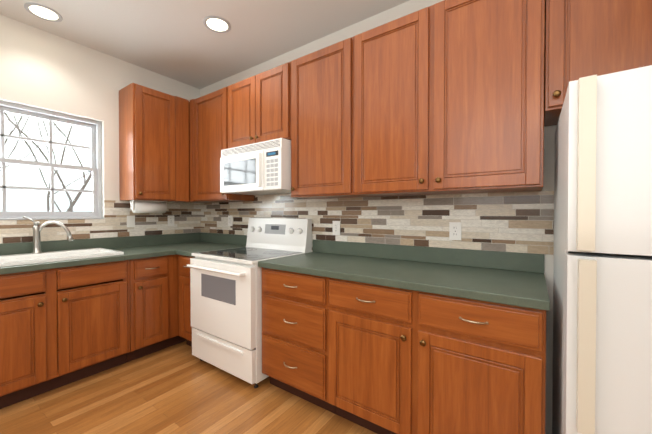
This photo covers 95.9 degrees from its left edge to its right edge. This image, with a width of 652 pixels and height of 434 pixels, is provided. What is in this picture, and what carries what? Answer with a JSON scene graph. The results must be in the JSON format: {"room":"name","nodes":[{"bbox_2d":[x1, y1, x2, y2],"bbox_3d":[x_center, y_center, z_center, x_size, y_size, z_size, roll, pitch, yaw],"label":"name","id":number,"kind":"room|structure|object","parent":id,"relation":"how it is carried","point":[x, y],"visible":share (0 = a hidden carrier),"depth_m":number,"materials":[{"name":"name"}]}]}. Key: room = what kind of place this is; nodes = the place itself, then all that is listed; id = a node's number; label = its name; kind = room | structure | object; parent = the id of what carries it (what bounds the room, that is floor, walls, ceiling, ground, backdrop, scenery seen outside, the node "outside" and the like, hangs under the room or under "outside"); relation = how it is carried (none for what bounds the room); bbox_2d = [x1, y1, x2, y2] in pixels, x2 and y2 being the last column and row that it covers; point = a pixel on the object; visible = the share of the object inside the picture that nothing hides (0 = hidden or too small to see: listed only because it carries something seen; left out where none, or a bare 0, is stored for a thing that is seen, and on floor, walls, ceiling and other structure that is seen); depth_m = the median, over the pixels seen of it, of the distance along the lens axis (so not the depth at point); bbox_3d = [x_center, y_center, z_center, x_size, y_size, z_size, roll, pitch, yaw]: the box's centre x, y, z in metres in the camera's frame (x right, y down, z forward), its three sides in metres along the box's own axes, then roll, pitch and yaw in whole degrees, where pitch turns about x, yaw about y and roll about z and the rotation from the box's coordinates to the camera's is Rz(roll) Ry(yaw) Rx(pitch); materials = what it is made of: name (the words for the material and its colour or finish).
{"room":"kitchen","nodes":[
{"label":"kitchen","id":0,"kind":"room"},
{"bbox_2d":[0,14,199,243],"bbox_3d":[-3.079,-0.148,1.488,0.150,2.750,5.200,0,1,35],"label":"wall","id":1,"kind":"structure","parent":0,"point":[42,69],"depth_m":2.58,"materials":[{"name":"white paint"}]},
{"bbox_2d":[0,100,104,219],"bbox_3d":[-2.421,-0.438,2.398,0.149,0.918,0.976,0,1,35],"label":"window","id":2,"kind":"structure","parent":1,"relation":"in","point":[95,156],"depth_m":2.52,"materials":[{"name":"grey plastic"}]},
{"bbox_2d":[0,200,200,243],"bbox_3d":[-2.346,0.022,2.396,0.005,0.354,2.872,0,1,35],"label":"backsplash","id":3,"kind":"structure","parent":1,"relation":"attached to","point":[187,219],"depth_m":2.83,"materials":[{"name":"tile"}]},
{"bbox_2d":[127,216,134,226],"bbox_3d":[-1.952,0.045,2.942,0.014,0.116,0.072,0,1,35],"label":"electrical outlet","id":4,"kind":"object","parent":3,"relation":"attached to","point":[130,221],"visible":1,"depth_m":2.94,"materials":[{"name":"white plastic"}]},
{"bbox_2d":[168,215,173,225],"bbox_3d":[-1.724,0.041,3.271,0.009,0.116,0.072,0,1,35],"label":"electrical outlet","id":5,"kind":"object","parent":3,"relation":"attached to","point":[170,220],"visible":1,"depth_m":3.27,"materials":[{"name":"white plastic"}]},
{"bbox_2d":[119,83,188,201],"bbox_3d":[-1.719,-0.696,2.975,0.359,1.068,0.525,0,1,35],"label":"upper cabinet","id":6,"kind":"object","parent":1,"relation":"attached to","point":[153,145],"visible":1,"depth_m":2.83,"materials":[{"name":"brown wood"}]},
{"bbox_2d":[130,200,167,212],"bbox_3d":[-1.765,-0.100,2.937,0.112,0.122,0.318,0,1,35],"label":"paper towel holder","id":7,"kind":"object","parent":6,"relation":"attached to","point":[149,207],"visible":1,"depth_m":2.89,"materials":[{"name":"white paper"}]},
{"bbox_2d":[0,341,376,433],"bbox_3d":[-0.847,1.275,-0.059,5.600,0.060,5.500,0,1,35],"label":"floor","id":8,"kind":"structure","parent":0,"point":[179,388],"depth_m":1.90,"materials":[{"name":"brown wood"}]},
{"bbox_2d":[0,260,129,408],"bbox_3d":[-2.109,0.784,2.172,0.662,0.870,0.960,0,1,35],"label":"base cabinet","id":9,"kind":"object","parent":8,"relation":"on","point":[61,327],"visible":0.98,"depth_m":2.04,"materials":[{"name":"brown wood"}]},
{"bbox_2d":[126,254,185,361],"bbox_3d":[-1.542,0.775,2.978,0.666,0.870,1.006,0,1,35],"label":"base cabinet","id":10,"kind":"object","parent":8,"relation":"on","point":[154,321],"visible":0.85,"depth_m":2.54,"materials":[{"name":"brown wood"}]},
{"bbox_2d":[0,232,211,274],"bbox_3d":[-2.078,0.275,2.211,0.660,0.145,2.872,0,1,35],"label":"countertop","id":11,"kind":"structure","parent":10,"relation":"on","point":[149,246],"depth_m":2.52,"materials":[{"name":"green laminate"}]},
{"bbox_2d":[23,216,72,253],"bbox_3d":[-2.207,0.138,2.339,0.124,0.290,0.275,0,1,35],"label":"faucet","id":12,"kind":"object","parent":11,"relation":"on","point":[37,228],"visible":1,"depth_m":2.30,"materials":[{"name":"silver metal"}]},
{"bbox_2d":[0,248,123,266],"bbox_3d":[-2.110,0.393,2.171,0.514,0.214,0.894,0,1,35],"label":"sink","id":13,"kind":"object","parent":11,"relation":"in","point":[24,259],"visible":0.25,"depth_m":2.25,"materials":[{"name":"white porcelain"}]},
{"bbox_2d":[176,233,246,256],"bbox_3d":[-1.046,0.268,2.843,0.306,0.145,0.652,0,1,35],"label":"countertop","id":14,"kind":"structure","parent":10,"relation":"on","point":[185,245],"depth_m":3.18,"materials":[{"name":"green laminate"}]},
{"bbox_2d":[178,255,194,346],"bbox_3d":[-1.068,0.776,2.856,0.345,0.870,0.666,0,1,35],"label":"base cabinet","id":15,"kind":"object","parent":8,"relation":"on","point":[184,314],"visible":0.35,"depth_m":2.63,"materials":[{"name":"brown wood"}]},
{"bbox_2d":[187,218,311,387],"bbox_3d":[-0.645,0.615,2.486,0.756,1.200,0.737,0,1,35],"label":"stove","id":16,"kind":"object","parent":8,"relation":"on","point":[226,301],"visible":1,"depth_m":2.24,"materials":[{"name":"white metal"}]},
{"bbox_2d":[262,268,334,413],"bbox_3d":[-0.062,0.784,2.151,0.573,0.870,0.666,0,1,35],"label":"base cabinet","id":17,"kind":"object","parent":8,"relation":"on","point":[294,333],"visible":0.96,"depth_m":1.88,"materials":[{"name":"brown wood"}]},
{"bbox_2d":[328,278,545,433],"bbox_3d":[0.600,0.790,1.687,1.040,0.870,0.666,0,1,35],"label":"base cabinet","id":18,"kind":"object","parent":8,"relation":"on","point":[403,361],"visible":1,"depth_m":1.39,"materials":[{"name":"brown wood"}]},
{"bbox_2d":[258,240,549,310],"bbox_3d":[0.373,0.279,1.852,1.628,0.145,0.646,0,1,35],"label":"countertop","id":19,"kind":"structure","parent":18,"relation":"on","point":[512,278],"depth_m":1.73,"materials":[{"name":"green laminate"}]},
{"bbox_2d":[552,65,651,433],"bbox_3d":[1.326,0.382,1.063,0.760,1.700,0.790,0,1,35],"label":"refrigerator","id":20,"kind":"object","parent":8,"relation":"on","point":[602,330],"visible":1,"depth_m":0.93,"materials":[{"name":"white painted metal"},{"name":"cream plastic"}]},
{"bbox_2d":[0,0,408,88],"bbox_3d":[-0.847,-1.555,-0.092,5.600,0.100,5.500,0,1,35],"label":"ceiling","id":21,"kind":"structure","parent":0,"point":[178,40],"depth_m":2.38,"materials":[{"name":"white paint"}]},
{"bbox_2d":[24,2,62,21],"bbox_3d":[-2.112,-1.527,2.199,0.210,0.007,0.210,0,1,35],"label":"recessed light","id":22,"kind":"object","parent":21,"relation":"in","point":[43,12],"visible":1,"depth_m":2.20,"materials":[{"name":"grey plastic"}]},
{"bbox_2d":[203,16,230,32],"bbox_3d":[-0.866,-1.529,2.339,0.210,0.007,0.210,0,1,35],"label":"recessed light","id":23,"kind":"object","parent":21,"relation":"in","point":[217,24],"visible":1,"depth_m":2.33,"materials":[{"name":"grey plastic"}]},
{"bbox_2d":[200,0,556,433],"bbox_3d":[0.688,-0.155,2.115,5.600,2.750,0.150,0,1,35],"label":"wall","id":24,"kind":"structure","parent":0,"point":[391,14],"depth_m":2.08,"materials":[{"name":"white paint"}]},
{"bbox_2d":[182,86,253,202],"bbox_3d":[-1.232,-0.698,3.141,0.966,1.068,0.359,0,1,35],"label":"upper cabinet","id":25,"kind":"object","parent":24,"relation":"attached to","point":[208,128],"visible":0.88,"depth_m":2.92,"materials":[{"name":"brown wood"}]},
{"bbox_2d":[228,62,290,148],"bbox_3d":[-0.519,-0.922,2.639,0.768,0.608,0.359,0,1,35],"label":"upper cabinet","id":26,"kind":"object","parent":24,"relation":"attached to","point":[259,107],"visible":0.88,"depth_m":2.48,"materials":[{"name":"brown wood"}]},
{"bbox_2d":[220,138,290,194],"bbox_3d":[-0.545,-0.414,2.611,0.756,0.392,0.435,0,1,35],"label":"microwave","id":27,"kind":"object","parent":26,"relation":"attached to","point":[262,168],"visible":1,"depth_m":2.40,"materials":[{"name":"white plastic"}]},
{"bbox_2d":[291,37,370,198],"bbox_3d":[0.031,-0.688,2.256,0.566,1.068,0.359,0,1,35],"label":"upper cabinet","id":28,"kind":"object","parent":24,"relation":"attached to","point":[322,123],"visible":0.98,"depth_m":2.11,"materials":[{"name":"brown wood"}]},
{"bbox_2d":[200,191,553,254],"bbox_3d":[-0.133,0.200,2.597,3.392,0.829,0.005,0,1,35],"label":"backsplash","id":29,"kind":"structure","parent":24,"relation":"attached to","point":[520,222],"depth_m":2.05,"materials":[{"name":"tile"}]},
{"bbox_2d":[228,216,232,225],"bbox_3d":[-1.053,0.042,3.231,0.072,0.116,0.009,0,1,35],"label":"electrical outlet","id":30,"kind":"object","parent":29,"relation":"attached to","point":[230,220],"visible":1,"depth_m":3.22,"materials":[{"name":"white plastic"}]},
{"bbox_2d":[333,221,339,234],"bbox_3d":[0.085,0.091,2.433,0.072,0.116,0.009,0,1,35],"label":"electrical outlet","id":31,"kind":"object","parent":29,"relation":"attached to","point":[336,227],"visible":1,"depth_m":2.43,"materials":[{"name":"white plastic"}]},
{"bbox_2d":[449,222,460,239],"bbox_3d":[0.838,0.092,1.905,0.072,0.116,0.009,0,1,35],"label":"electrical outlet","id":32,"kind":"object","parent":29,"relation":"attached to","point":[454,230],"visible":1,"depth_m":1.90,"materials":[{"name":"white plastic"}]},
{"bbox_2d":[354,0,544,196],"bbox_3d":[0.687,-0.683,1.796,1.033,1.068,0.359,0,1,35],"label":"upper cabinet","id":33,"kind":"object","parent":24,"relation":"attached to","point":[448,96],"visible":1,"depth_m":1.61,"materials":[{"name":"brown wood"}]},
{"bbox_2d":[544,0,651,126],"bbox_3d":[1.482,-0.855,1.237,0.900,0.710,0.359,0,1,35],"label":"upper cabinet","id":34,"kind":"object","parent":24,"relation":"attached to","point":[584,38],"visible":0.77,"depth_m":1.29,"materials":[{"name":"brown wood"}]},
{"label":"outside","id":35,"kind":"structure","parent":0,"visible":0},
{"bbox_3d":[-16.883,4.199,8.283,29.300,0.100,70.000,0,1,35],"label":"ground","id":36,"kind":"structure","parent":35,"visible":0},
{"bbox_2d":[0,112,63,170],"bbox_3d":[-14.144,-8.481,11.850,10.562,25.211,5.654,0,1,35],"label":"tree","id":37,"kind":"object","parent":36,"relation":"on","point":[17,124],"depth_m":11.74,"materials":[{"name":"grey plant"}]},
{"bbox_2d":[4,113,72,211],"bbox_3d":[-17.437,-8.000,13.721,15.481,24.202,11.484,0,1,35],"label":"tree","id":38,"kind":"object","parent":36,"relation":"on","point":[43,154],"depth_m":16.83,"materials":[{"name":"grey plant"}]},
{"bbox_2d":[19,115,91,211],"bbox_3d":[-12.668,-2.989,12.978,10.436,14.189,8.916,0,1,35],"label":"tree","id":39,"kind":"object","parent":36,"relation":"on","point":[82,188],"depth_m":11.38,"materials":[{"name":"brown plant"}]},
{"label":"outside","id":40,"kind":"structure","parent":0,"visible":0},
{"bbox_2d":[0,113,91,211],"bbox_3d":[-28.921,-11.947,16.535,0.100,34.000,70.000,0,1,35],"label":"sky","id":41,"kind":"structure","parent":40,"point":[58,153],"depth_m":24.35,"materials":[{"name":"white"}]}
]}

